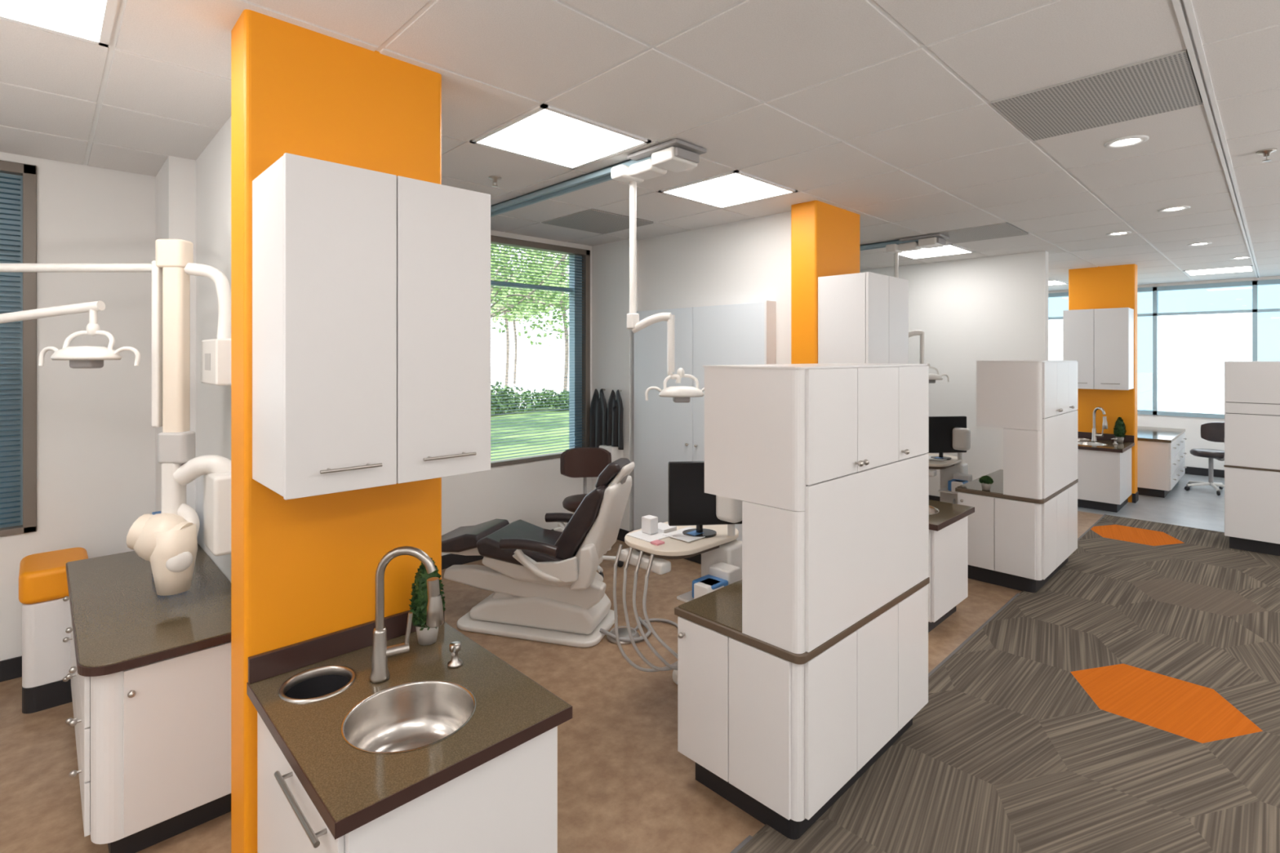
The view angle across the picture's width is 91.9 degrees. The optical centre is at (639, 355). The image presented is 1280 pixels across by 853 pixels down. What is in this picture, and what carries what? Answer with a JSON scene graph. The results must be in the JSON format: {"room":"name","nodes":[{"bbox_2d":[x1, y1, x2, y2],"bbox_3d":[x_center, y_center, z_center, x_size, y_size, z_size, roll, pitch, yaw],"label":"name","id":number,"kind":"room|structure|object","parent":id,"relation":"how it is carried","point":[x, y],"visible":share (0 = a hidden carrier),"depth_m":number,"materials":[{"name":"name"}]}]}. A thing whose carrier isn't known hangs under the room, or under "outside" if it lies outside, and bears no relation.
{"room":"dental clinic","nodes":[
{"label":"dental clinic","id":0,"kind":"room"},
{"bbox_2d":[155,115,231,582],"bbox_3d":[-2.075,0.315,3.039,0.240,2.870,2.305,0,0,-44],"label":"wall","id":1,"kind":"structure","parent":0,"point":[193,197],"depth_m":3.31,"materials":[{"name":"white paint"}]},
{"bbox_2d":[126,239,231,595],"bbox_3d":[-1.874,0.237,2.567,0.389,1.455,0.375,0,0,-44],"label":"dental x-ray machine","id":2,"kind":"object","parent":1,"relation":"attached to","point":[167,540],"visible":0.91,"depth_m":2.58,"materials":[{"name":"white"}]},
{"bbox_2d":[0,263,151,368],"bbox_3d":[-2.635,-0.172,2.531,1.344,0.444,0.242,0,0,0],"label":"light","id":3,"kind":"object","parent":2,"relation":"attached to","point":[79,357],"visible":0.98,"depth_m":2.51,"materials":[{"name":"white"}]},
{"bbox_2d":[0,151,591,661],"bbox_3d":[0.124,0.150,6.921,15.000,3.200,0.220,0,0,-44],"label":"wall","id":4,"kind":"structure","parent":0,"point":[96,436],"depth_m":3.61,"materials":[{"name":"white paint"}]},
{"bbox_2d":[0,176,20,524],"bbox_3d":[-4.173,-0.029,2.648,2.150,1.878,0.043,0,0,-44],"label":"blind slats","id":5,"kind":"object","parent":4,"relation":"attached to","point":[4,177],"visible":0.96,"depth_m":3.37,"materials":[{"name":"blue"}]},
{"bbox_2d":[0,172,22,528],"bbox_3d":[-4.222,-0.040,2.699,2.170,2.020,0.090,0,0,-44],"label":"window","id":6,"kind":"structure","parent":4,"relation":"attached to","point":[8,360],"depth_m":3.39,"materials":[{"name":"blue"}]},
{"bbox_2d":[0,160,36,537],"bbox_3d":[-4.186,-0.040,2.661,2.280,2.020,0.115,0,0,-44],"label":"frame","id":7,"kind":"object","parent":4,"relation":"attached to","point":[28,172],"visible":0.95,"depth_m":3.39,"materials":[{"name":"brown metal"}]},
{"bbox_2d":[0,494,940,682],"bbox_3d":[1.203,1.695,5.662,14.800,0.110,3.090,0,0,-44],"label":"baseboard","id":8,"kind":"structure","parent":4,"relation":"attached to","point":[10,668],"depth_m":5.07,"materials":[{"name":"black rubber"}]},
{"bbox_2d":[490,280,572,292],"bbox_3d":[-1.414,-0.650,5.434,2.210,0.040,0.040,0,0,-44],"label":"transom","id":9,"kind":"object","parent":4,"relation":"attached to","point":[491,282],"visible":0.14,"depth_m":5.79,"materials":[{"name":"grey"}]},
{"bbox_2d":[490,244,584,460],"bbox_3d":[-1.355,-0.029,5.373,2.190,1.878,0.043,0,0,-44],"label":"blind slats","id":10,"kind":"object","parent":4,"relation":"attached to","point":[491,245],"visible":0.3,"depth_m":5.74,"materials":[{"name":"blue"}]},
{"bbox_2d":[490,235,590,467],"bbox_3d":[-1.367,-0.040,5.386,2.320,2.020,0.115,0,0,-44],"label":"frame","id":11,"kind":"object","parent":4,"relation":"attached to","point":[496,240],"visible":0.27,"depth_m":6.12,"materials":[{"name":"brown metal"}]},
{"bbox_2d":[568,254,582,448],"bbox_3d":[-1.404,-0.040,5.423,2.210,2.020,0.090,0,0,-44],"label":"reveal","id":12,"kind":"object","parent":4,"relation":"attached to","point":[578,348],"visible":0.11,"depth_m":6.13,"materials":[{"name":"blue"}]},
{"bbox_2d":[2,0,1279,283],"bbox_3d":[2.902,-1.110,3.904,14.800,0.020,7.980,0,0,-44],"label":"trim","id":13,"kind":"structure","parent":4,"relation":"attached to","point":[121,3],"depth_m":2.47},
{"bbox_2d":[231,8,441,852],"bbox_3d":[-1.078,0.320,2.253,0.664,2.860,0.210,0,0,-44],"label":"column","id":14,"kind":"structure","parent":0,"point":[304,568],"depth_m":2.08,"materials":[{"name":"orange paint"}]},
{"bbox_2d":[252,152,490,499],"bbox_3d":[-0.859,-0.081,2.035,0.635,0.952,0.406,0,0,-44],"label":"upper cabinet","id":15,"kind":"object","parent":14,"relation":"attached to","point":[371,289],"visible":1,"depth_m":1.87,"materials":[{"name":"white laminate"}]},
{"bbox_2d":[415,624,439,645],"bbox_3d":[-0.765,0.995,2.229,0.084,0.067,0.084,0,0,-44],"label":"plant pot","id":16,"kind":"object","parent":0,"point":[426,636],"depth_m":2.20,"materials":[{"name":"grey ceramic"}]},
{"bbox_2d":[0,474,1224,852],"bbox_3d":[2.902,1.800,3.904,14.800,0.100,7.980,0,0,-44],"label":"floor","id":17,"kind":"structure","parent":0,"point":[624,784],"depth_m":2.81,"materials":[{"name":"plastic"}]},
{"bbox_2d":[18,547,88,714],"bbox_3d":[-3.056,1.405,3.232,0.262,0.690,0.425,0,0,-44],"label":"bench","id":18,"kind":"object","parent":17,"relation":"on","point":[42,577],"visible":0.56,"depth_m":3.07,"materials":[{"name":"white laminate"}]},
{"bbox_2d":[18,547,88,604],"bbox_3d":[-3.056,1.140,3.232,0.262,0.160,0.425,0,0,-44],"label":"cushion","id":19,"kind":"object","parent":18,"relation":"on","point":[42,577],"depth_m":3.08,"materials":[{"name":"orange leather"}]},
{"bbox_2d":[62,543,231,852],"bbox_3d":[-2.154,1.390,2.723,0.547,0.720,1.510,0,0,-44],"label":"base cabinet","id":20,"kind":"object","parent":17,"relation":"on","point":[149,675],"depth_m":2.23,"materials":[{"name":"laminate"}]},
{"bbox_2d":[66,543,231,667],"bbox_3d":[-2.154,1.045,2.737,0.528,0.030,1.490,0,0,-44],"label":"countertop","id":21,"kind":"structure","parent":20,"relation":"on","point":[119,615],"depth_m":2.51,"materials":[{"name":"brown stone"}]},
{"bbox_2d":[246,604,572,852],"bbox_3d":[-0.723,1.350,1.881,0.670,0.800,0.816,0,0,-44],"label":"sink cabinet","id":22,"kind":"object","parent":17,"relation":"on","point":[433,757],"depth_m":1.76,"materials":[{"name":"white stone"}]},
{"bbox_2d":[248,604,444,684],"bbox_3d":[-0.996,0.990,2.171,0.652,0.080,0.019,0,0,-44],"label":"backsplash","id":23,"kind":"structure","parent":22,"relation":"on","point":[278,661],"depth_m":2.08,"materials":[{"name":"brown stone"}]},
{"bbox_2d":[369,546,444,684],"bbox_3d":[-0.742,0.818,1.985,0.234,0.423,0.089,0,0,0],"label":"gooseneck faucet","id":24,"kind":"object","parent":22,"relation":"on","point":[380,673],"visible":1,"depth_m":1.96,"materials":[{"name":"silver metal"}]},
{"bbox_2d":[408,557,444,645],"bbox_3d":[-0.766,0.876,2.230,0.126,0.306,0.123,0,0,-24],"label":"potted topiary","id":25,"kind":"object","parent":22,"relation":"on","point":[426,636],"visible":0.61,"depth_m":2.19,"materials":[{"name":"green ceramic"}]},
{"bbox_2d":[447,641,462,668],"bbox_3d":[-0.618,0.993,2.045,0.048,0.072,0.077,0,0,8],"label":"soap dispenser","id":26,"kind":"object","parent":22,"relation":"on","point":[455,646],"visible":1,"depth_m":2.05,"materials":[{"name":"silver metal"}]},
{"bbox_2d":[441,457,651,648],"bbox_3d":[-0.650,1.205,4.059,1.488,1.090,0.707,0,0,17],"label":"dental chair","id":27,"kind":"object","parent":17,"relation":"on","point":[546,584],"visible":0.95,"depth_m":3.85,"materials":[{"name":"white"}]},
{"bbox_2d":[441,519,509,552],"bbox_3d":[-1.162,1.220,4.212,0.419,0.140,0.420,0,0,17],"label":"cushion","id":28,"kind":"object","parent":27,"relation":"on","point":[462,539],"depth_m":4.03,"materials":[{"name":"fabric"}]},
{"bbox_2d":[476,519,562,566],"bbox_3d":[-0.683,1.230,4.069,0.612,0.160,0.500,0,0,17],"label":"seat cushion","id":29,"kind":"object","parent":27,"relation":"on","point":[488,540],"depth_m":3.94,"materials":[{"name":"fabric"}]},
{"bbox_2d":[554,483,609,559],"bbox_3d":[-0.340,1.042,3.967,0.364,0.486,0.440,0,0,17],"label":"backrest cushion","id":30,"kind":"object","parent":27,"relation":"on","point":[589,525],"depth_m":3.75,"materials":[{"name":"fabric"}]},
{"bbox_2d":[560,447,623,577],"bbox_3d":[-0.404,1.268,5.082,0.546,0.965,0.571,0,0,-10],"label":"stool","id":31,"kind":"object","parent":17,"relation":"on","point":[578,462],"visible":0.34,"depth_m":5.25,"materials":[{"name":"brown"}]},
{"bbox_2d":[560,447,611,477],"bbox_3d":[-0.461,0.910,5.259,0.433,0.250,0.124,0,0,-10],"label":"cushion","id":32,"kind":"object","parent":31,"relation":"on","point":[578,462],"depth_m":5.26,"materials":[{"name":"brown leather"}]},
{"bbox_2d":[606,618,677,644],"bbox_3d":[0.097,1.732,3.867,0.554,0.035,0.423,0,0,27],"label":"foot pedal","id":33,"kind":"object","parent":17,"relation":"on","point":[623,632],"visible":0.44,"depth_m":3.85,"materials":[{"name":"silver metal"}]},
{"bbox_2d":[613,461,742,684],"bbox_3d":[0.268,1.150,3.202,0.723,1.200,0.608,0,0,-44],"label":"dental delivery unit","id":34,"kind":"object","parent":17,"relation":"on","point":[699,522],"visible":0.66,"depth_m":3.17,"materials":[{"name":"white"}]},
{"bbox_2d":[676,590,693,602],"bbox_3d":[0.367,1.188,3.067,0.310,0.015,0.220,0,0,-44],"label":"shelf","id":35,"kind":"object","parent":34,"relation":"attached to","point":[686,597],"depth_m":3.03,"materials":[{"name":"white"}]},
{"bbox_2d":[634,300,776,564],"bbox_3d":[0.484,0.665,5.238,0.160,2.170,1.460,0,0,-44],"label":"tall cabinet","id":36,"kind":"object","parent":17,"relation":"on","point":[666,430],"visible":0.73,"depth_m":5.31,"materials":[{"name":"white laminate"}]},
{"bbox_2d":[730,514,1106,852],"bbox_3d":[1.163,1.746,2.977,10.990,0.008,0.015,0,0,-44],"label":"trim","id":37,"kind":"structure","parent":17,"relation":"on","point":[749,837],"depth_m":3.74,"materials":[{"name":"grey"}]},
{"bbox_2d":[927,416,972,504],"bbox_3d":[2.706,1.150,5.601,0.723,1.200,0.608,0,0,-44],"label":"dental delivery unit","id":38,"kind":"object","parent":17,"relation":"on","point":[947,434],"visible":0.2,"depth_m":5.59,"materials":[{"name":"white"}]},
{"bbox_2d":[937,486,957,494],"bbox_3d":[2.805,1.188,5.465,0.310,0.015,0.220,0,0,-44],"label":"shelf","id":39,"kind":"object","parent":38,"relation":"attached to","point":[946,490],"depth_m":5.39,"materials":[{"name":"white"}]},
{"bbox_2d":[928,499,974,632],"bbox_3d":[1.758,1.350,4.279,0.670,0.800,0.816,0,0,-44],"label":"base cabinet","id":40,"kind":"object","parent":17,"relation":"on","point":[948,586],"depth_m":3.99,"materials":[{"name":"white stone"}]},
{"bbox_2d":[928,499,973,524],"bbox_3d":[1.761,1.048,4.284,0.652,0.035,0.814,0,0,-44],"label":"countertop","id":41,"kind":"structure","parent":40,"relation":"on","point":[948,511],"depth_m":4.12,"materials":[{"name":"brown stone"}]},
{"bbox_2d":[737,515,1279,852],"bbox_3d":[2.735,1.744,1.350,10.990,0.001,4.520,0,0,-44],"label":"carpet","id":42,"kind":"object","parent":17,"relation":"on","point":[1180,724],"visible":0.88,"depth_m":2.91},
{"bbox_2d":[674,363,929,839],"bbox_3d":[0.752,0.894,2.707,1.155,1.712,0.628,0,0,-44],"label":"tall cabinet","id":43,"kind":"object","parent":42,"relation":"on","point":[797,674],"visible":1,"depth_m":2.34,"materials":[{"name":"white laminate"}]},
{"bbox_2d":[678,579,742,632],"bbox_3d":[0.663,1.038,2.825,1.100,0.004,0.325,0,0,-44],"label":"countertop","id":44,"kind":"structure","parent":43,"relation":"on","point":[722,606],"depth_m":2.56,"materials":[{"name":"brown stone"}]},
{"bbox_2d":[955,360,1078,592],"bbox_3d":[3.095,0.894,5.031,1.155,1.712,0.628,0,0,-44],"label":"tall cabinet","id":45,"kind":"object","parent":42,"relation":"on","point":[1023,530],"visible":1,"depth_m":4.64,"materials":[{"name":"white laminate"}]},
{"bbox_2d":[956,469,1003,493],"bbox_3d":[3.006,1.038,5.149,1.100,0.004,0.325,0,0,-44],"label":"countertop","id":46,"kind":"structure","parent":45,"relation":"on","point":[997,486],"depth_m":4.98,"materials":[{"name":"brown stone"}]},
{"bbox_2d":[978,475,993,490],"bbox_3d":[2.676,0.979,4.786,0.102,0.110,0.102,0,0,-44],"label":"potted plant","id":47,"kind":"object","parent":46,"relation":"on","point":[986,482],"visible":1,"depth_m":4.76,"materials":[{"name":"green plant"}]},
{"bbox_2d":[1223,360,1279,555],"bbox_3d":[6.045,0.900,5.220,0.651,1.700,1.603,0,0,-44],"label":"storage cabinet","id":48,"kind":"object","parent":42,"relation":"on","point":[1251,465],"visible":1,"depth_m":5.46,"materials":[{"name":"white laminate"}]},
{"bbox_2d":[1077,431,1134,512],"bbox_3d":[5.360,1.350,7.319,0.816,0.800,0.670,0,0,-44],"label":"base cabinet","id":49,"kind":"object","parent":17,"relation":"on","point":[1104,467],"depth_m":7.02,"materials":[{"name":"white stone"}]},
{"bbox_2d":[1091,407,1107,441],"bbox_3d":[5.465,0.818,7.338,0.089,0.423,0.234,0,0,0],"label":"gooseneck faucet","id":50,"kind":"object","parent":49,"relation":"on","point":[1104,425],"visible":1,"depth_m":7.38,"materials":[{"name":"silver metal"}]},
{"bbox_2d":[1077,440,1133,449],"bbox_3d":[5.365,1.048,7.316,0.814,0.035,0.652,0,0,-44],"label":"countertop","id":51,"kind":"structure","parent":49,"relation":"on","point":[1120,446],"depth_m":7.13,"materials":[{"name":"brown stone"}]},
{"bbox_2d":[1077,431,1134,442],"bbox_3d":[5.651,0.990,7.592,0.019,0.080,0.652,0,0,-44],"label":"backsplash","id":52,"kind":"structure","parent":49,"relation":"on","point":[1129,438],"depth_m":7.55,"materials":[{"name":"brown stone"}]},
{"bbox_2d":[1113,417,1126,442],"bbox_3d":[5.709,0.877,7.361,0.126,0.304,0.127,0,0,-44],"label":"potted topiary","id":53,"kind":"object","parent":49,"relation":"on","point":[1119,431],"visible":0.99,"depth_m":7.33,"materials":[{"name":"plant"}]},
{"bbox_2d":[1115,436,1124,442],"bbox_3d":[5.708,0.995,7.361,0.084,0.067,0.084,0,0,-44],"label":"plant pot","id":54,"kind":"object","parent":53,"relation":"on","point":[1120,439],"depth_m":7.33,"materials":[{"name":"grey ceramic"}]},
{"bbox_2d":[1137,426,1186,497],"bbox_3d":[6.852,1.387,8.293,1.640,0.725,0.620,0,0,-44],"label":"base cabinet","id":55,"kind":"object","parent":17,"relation":"on","point":[1161,451],"visible":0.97,"depth_m":7.71,"materials":[{"name":"white laminate"}]},
{"bbox_2d":[1137,426,1185,443],"bbox_3d":[6.841,1.042,8.303,1.640,0.035,0.590,0,0,-44],"label":"countertop","id":56,"kind":"structure","parent":55,"relation":"on","point":[1169,435],"depth_m":8.13,"materials":[{"name":"brown stone"}]},
{"bbox_2d":[1184,422,1224,495],"bbox_3d":[7.389,1.292,7.968,0.571,0.915,0.546,0,0,-44],"label":"stool","id":57,"kind":"object","parent":17,"relation":"on","point":[1211,431],"visible":0.74,"depth_m":7.85,"materials":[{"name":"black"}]},
{"bbox_2d":[1200,422,1224,442],"bbox_3d":[7.338,0.960,7.806,0.433,0.250,0.124,0,0,10],"label":"backrest","id":58,"kind":"object","parent":57,"relation":"on","point":[1211,431],"depth_m":7.79,"materials":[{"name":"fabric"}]},
{"bbox_2d":[0,0,1279,290],"bbox_3d":[2.910,-1.113,3.910,14.764,0.035,7.961,0,0,-44],"label":"ceiling","id":59,"kind":"structure","parent":0,"point":[538,50],"depth_m":2.68,"materials":[{"name":"tile"}]},
{"bbox_2d":[0,0,106,41],"bbox_3d":[-1.894,-1.101,1.722,0.616,0.018,0.596,0,0,-44],"label":"ceiling light","id":60,"kind":"object","parent":59,"relation":"in","point":[81,18],"visible":1,"depth_m":1.97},
{"bbox_2d":[0,0,118,47],"bbox_3d":[-1.894,-1.100,1.722,0.666,0.020,0.646,0,0,-44],"label":"frame","id":61,"kind":"object","parent":59,"relation":"attached to","point":[111,5],"visible":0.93,"depth_m":2.05,"materials":[{"name":"silver metal"}]},
{"bbox_2d":[488,175,501,186],"bbox_3d":[-0.890,-1.067,3.799,0.080,0.053,0.080,0,0,-44],"label":"sprinkler","id":62,"kind":"object","parent":59,"relation":"attached to","point":[494,178],"visible":1,"depth_m":3.79,"materials":[{"name":"silver metal"}]},
{"bbox_2d":[477,109,643,167],"bbox_3d":[-0.406,-1.101,3.161,0.616,0.018,0.596,0,0,-44],"label":"ceiling light","id":63,"kind":"object","parent":59,"relation":"in","point":[545,135],"visible":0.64,"depth_m":3.14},
{"bbox_2d":[469,103,651,169],"bbox_3d":[-0.406,-1.100,3.161,0.666,0.020,0.646,0,0,-44],"label":"frame","id":64,"kind":"object","parent":59,"relation":"attached to","point":[543,106],"visible":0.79,"depth_m":3.01,"materials":[{"name":"silver metal"}]},
{"bbox_2d":[541,208,653,234],"bbox_3d":[-0.350,-1.101,5.089,0.668,0.018,0.634,0,0,-44],"label":"ceiling air vent","id":65,"kind":"object","parent":59,"relation":"in","point":[593,220],"depth_m":5.03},
{"bbox_2d":[490,138,706,402],"bbox_3d":[-0.582,-0.418,4.166,0.414,1.346,2.600,0,0,-44],"label":"light","id":66,"kind":"object","parent":59,"relation":"attached to","point":[675,155],"depth_m":3.41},
{"bbox_2d":[657,169,797,208],"bbox_3d":[0.586,-1.100,4.120,0.666,0.020,0.646,0,0,-44],"label":"frame","id":67,"kind":"object","parent":59,"relation":"attached to","point":[737,171],"visible":0.71,"depth_m":3.97,"materials":[{"name":"silver metal"}]},
{"bbox_2d":[665,173,791,207],"bbox_3d":[0.586,-1.101,4.120,0.616,0.018,0.596,0,0,-44],"label":"ceiling light","id":68,"kind":"object","parent":59,"relation":"in","point":[733,188],"visible":0.86,"depth_m":4.11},
{"bbox_2d":[859,233,949,382],"bbox_3d":[1.898,-0.418,6.564,0.414,1.346,2.600,0,0,-44],"label":"light","id":69,"kind":"object","parent":59,"relation":"attached to","point":[936,240],"depth_m":5.78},
{"bbox_2d":[888,243,975,259],"bbox_3d":[3.067,-1.100,6.518,0.666,0.020,0.646,0,0,-44],"label":"frame","id":70,"kind":"object","parent":59,"relation":"attached to","point":[951,244],"visible":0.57,"depth_m":6.45,"materials":[{"name":"silver metal"}]},
{"bbox_2d":[898,244,969,258],"bbox_3d":[3.067,-1.101,6.518,0.616,0.018,0.596,0,0,-44],"label":"ceiling light","id":71,"kind":"object","parent":59,"relation":"in","point":[945,250],"visible":0.57,"depth_m":6.50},
{"bbox_2d":[926,222,1028,243],"bbox_3d":[3.031,-1.101,5.562,0.668,0.018,0.634,0,0,-44],"label":"ceiling air vent","id":72,"kind":"object","parent":59,"relation":"in","point":[1006,229],"depth_m":5.50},
{"bbox_2d":[1048,280,1065,284],"bbox_3d":[6.043,-1.101,9.396,0.616,0.018,0.596,0,0,-44],"label":"ceiling light","id":73,"kind":"object","parent":59,"relation":"in","point":[1050,282],"visible":0.36,"depth_m":9.25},
{"bbox_2d":[1048,280,1068,285],"bbox_3d":[6.043,-1.100,9.396,0.666,0.020,0.646,0,0,-44],"label":"frame","id":74,"kind":"object","parent":59,"relation":"attached to","point":[1050,280],"visible":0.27,"depth_m":9.15,"materials":[{"name":"silver metal"}]},
{"bbox_2d":[991,48,1202,140],"bbox_3d":[1.978,-1.101,2.680,0.668,0.018,0.634,0,0,-44],"label":"ceiling air vent","id":75,"kind":"object","parent":59,"relation":"in","point":[1167,82],"depth_m":2.63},
{"bbox_2d":[1106,231,1131,235],"bbox_3d":[4.266,-1.090,5.515,0.180,0.008,0.180,0,0,-44],"label":"recessed light","id":76,"kind":"object","parent":59,"relation":"in","point":[1121,233],"visible":1,"depth_m":5.51,"materials":[{"name":"silver metal"}]},
{"bbox_2d":[1104,134,1149,148],"bbox_3d":[2.479,-1.090,3.155,0.180,0.008,0.180,0,0,-44],"label":"recessed light","id":77,"kind":"object","parent":59,"relation":"in","point":[1131,140],"visible":1,"depth_m":3.15,"materials":[{"name":"silver metal"}]},
{"bbox_2d":[1158,205,1191,212],"bbox_3d":[3.967,-1.090,4.593,0.180,0.008,0.180,0,0,-44],"label":"recessed light","id":78,"kind":"object","parent":59,"relation":"in","point":[1176,208],"visible":1,"depth_m":4.59,"materials":[{"name":"silver metal"}]},
{"bbox_2d":[1187,241,1212,245],"bbox_3d":[5.456,-1.090,6.032,0.180,0.008,0.180,0,0,-44],"label":"recessed light","id":79,"kind":"object","parent":59,"relation":"in","point":[1205,242],"visible":1,"depth_m":6.02,"materials":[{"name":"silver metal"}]},
{"bbox_2d":[1172,0,1260,278],"bbox_3d":[3.305,-1.094,3.487,14.800,0.012,0.040,0,0,-44],"label":"ceiling track","id":80,"kind":"object","parent":59,"relation":"attached to","point":[1177,4],"depth_m":2.61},
{"bbox_2d":[1182,265,1253,275],"bbox_3d":[7.440,-1.100,7.950,0.666,0.020,0.646,0,0,-44],"label":"frame","id":81,"kind":"object","parent":59,"relation":"attached to","point":[1251,266],"visible":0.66,"depth_m":7.83,"materials":[{"name":"silver metal"}]},
{"bbox_2d":[1186,266,1252,275],"bbox_3d":[7.440,-1.101,7.950,0.616,0.018,0.596,0,0,-44],"label":"ceiling light","id":82,"kind":"object","parent":59,"relation":"in","point":[1247,268],"visible":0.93,"depth_m":7.92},
{"bbox_2d":[1230,256,1253,259],"bbox_3d":[6.694,-1.090,6.888,0.180,0.008,0.180,0,0,-44],"label":"recessed light","id":83,"kind":"object","parent":59,"relation":"in","point":[1241,257],"visible":1,"depth_m":6.89,"materials":[{"name":"silver metal"}]},
{"bbox_2d":[1256,148,1277,161],"bbox_3d":[3.344,-1.067,3.303,0.080,0.053,0.080,0,0,-44],"label":"sprinkler","id":84,"kind":"object","parent":59,"relation":"attached to","point":[1266,153],"visible":1,"depth_m":3.29,"materials":[{"name":"silver metal"}]},
{"bbox_2d":[591,211,791,531],"bbox_3d":[0.405,0.315,5.437,0.240,2.870,2.305,0,0,-44],"label":"wall","id":85,"kind":"structure","parent":0,"point":[748,260],"depth_m":5.53,"materials":[{"name":"white paint"}]},
{"bbox_2d":[589,388,623,449],"bbox_3d":[-0.301,0.673,5.917,0.107,0.715,0.489,0,0,-44],"label":"apron","id":86,"kind":"object","parent":85,"relation":"hanging from","point":[606,423],"visible":0.94,"depth_m":5.89,"materials":[{"name":"black rubber"}]},
{"bbox_2d":[599,444,622,462],"bbox_3d":[-0.281,0.960,5.848,0.165,0.220,0.200,0,0,-44],"label":"wall dispenser","id":87,"kind":"object","parent":85,"relation":"attached to","point":[616,454],"visible":0.19,"depth_m":5.78,"materials":[{"name":"white"}]},
{"bbox_2d":[791,200,859,364],"bbox_3d":[1.403,0.320,4.652,0.664,2.860,0.210,0,0,-44],"label":"column","id":88,"kind":"structure","parent":0,"point":[825,237],"depth_m":4.44,"materials":[{"name":"orange paint"}]},
{"bbox_2d":[817,271,908,364],"bbox_3d":[1.622,-0.081,4.433,0.635,0.952,0.406,0,0,-44],"label":"upper cabinet","id":89,"kind":"object","parent":88,"relation":"attached to","point":[863,317],"visible":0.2,"depth_m":4.25,"materials":[{"name":"white laminate"}]},
{"bbox_2d":[859,250,1048,496],"bbox_3d":[3.155,0.315,7.556,0.240,2.870,3.080,0,0,-44],"label":"wall","id":90,"kind":"structure","parent":0,"point":[967,311],"depth_m":6.95,"materials":[{"name":"white paint"}]},
{"bbox_2d":[1068,263,1137,502],"bbox_3d":[5.732,0.320,7.674,0.210,2.860,0.664,0,0,-44],"label":"column","id":91,"kind":"structure","parent":0,"point":[1114,286],"depth_m":7.55,"materials":[{"name":"orange paint"}]},
{"bbox_2d":[1062,307,1133,390],"bbox_3d":[5.514,-0.081,7.455,0.406,0.952,0.635,0,0,-44],"label":"upper cabinet","id":92,"kind":"object","parent":91,"relation":"attached to","point":[1100,340],"visible":0.87,"depth_m":7.31,"materials":[{"name":"white laminate"}]},
{"bbox_2d":[1132,491,1138,502],"bbox_3d":[5.954,1.695,7.439,0.218,0.110,0.034,0,0,-44],"label":"baseboard","id":93,"kind":"structure","parent":91,"relation":"attached to","point":[1135,496],"depth_m":7.37,"materials":[{"name":"black rubber"}]},
{"bbox_2d":[1048,275,1279,470],"bbox_3d":[8.294,0.150,9.117,0.200,3.200,8.380,0,0,-44],"label":"wall","id":94,"kind":"structure","parent":0,"point":[1192,425],"depth_m":9.13,"materials":[{"name":"white paint"}]},
{"bbox_2d":[1048,279,1279,418],"bbox_3d":[8.227,-0.075,9.100,0.120,1.950,7.250,0,0,-44],"label":"frame","id":95,"kind":"object","parent":94,"relation":"attached to","point":[1255,284],"visible":0.36,"depth_m":9.19,"materials":[{"name":"blue"}]},
{"bbox_2d":[1184,466,1224,477],"bbox_3d":[8.222,1.695,9.039,0.012,0.110,7.968,0,0,-44],"label":"baseboard","id":96,"kind":"structure","parent":94,"relation":"attached to","point":[1188,470],"depth_m":9.04,"materials":[{"name":"black rubber"}]},
{"label":"outside","id":97,"kind":"structure","parent":0,"visible":0},
{"bbox_2d":[490,407,568,461],"bbox_3d":[-19.125,1.950,-1.798,90.000,0.100,14.000,0,0,-44],"label":"ground","id":98,"kind":"structure","parent":97,"point":[558,408],"depth_m":15.40,"materials":[{"name":"green plant"}]},
{"bbox_2d":[490,244,568,346],"bbox_3d":[-2.860,-0.982,13.818,6.255,5.771,6.556,0,0,-44],"label":"tree","id":99,"kind":"object","parent":98,"relation":"on","point":[536,306],"visible":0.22,"depth_m":13.27,"materials":[{"name":"green plant"}]},
{"bbox_2d":[490,381,568,414],"bbox_3d":[-2.083,1.340,22.437,20.705,1.021,1.917,0,0,-43],"label":"hedge","id":100,"kind":"object","parent":98,"relation":"on","point":[505,392],"visible":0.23,"depth_m":20.50,"materials":[{"name":"green plant"}]},
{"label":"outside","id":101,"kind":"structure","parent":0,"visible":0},
{"bbox_2d":[490,366,1224,413],"bbox_3d":[0.359,1.965,21.210,150.000,0.110,150.000,0,0,-44],"label":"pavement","id":102,"kind":"structure","parent":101,"point":[1177,392],"depth_m":38.55,"materials":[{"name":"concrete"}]},
{"bbox_2d":[490,244,561,293],"bbox_3d":[-6.694,-2.281,22.631,7.575,8.367,5.879,0,0,-6],"label":"tree","id":103,"kind":"object","parent":102,"relation":"on","point":[507,249],"visible":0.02,"depth_m":23.34,"materials":[{"name":"green plant"}]},
{"bbox_2d":[490,247,568,390],"bbox_3d":[-2.980,-2.106,25.303,8.162,8.015,7.163,0,0,-44],"label":"tree","id":104,"kind":"object","parent":102,"relation":"on","point":[566,342],"visible":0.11,"depth_m":25.47,"materials":[{"name":"green plant"}]},
{"bbox_2d":[490,245,568,389],"bbox_3d":[-6.995,-2.537,33.442,8.486,8.879,8.405,0,0,24],"label":"tree","id":105,"kind":"object","parent":102,"relation":"on","point":[554,255],"visible":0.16,"depth_m":33.34,"materials":[{"name":"green plant"}]},
{"bbox_2d":[490,258,568,383],"bbox_3d":[-8.453,-2.529,41.965,9.311,8.864,7.764,0,0,-6],"label":"tree","id":106,"kind":"object","parent":102,"relation":"on","point":[492,311],"visible":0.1,"depth_m":41.82,"materials":[{"name":"green plant"}]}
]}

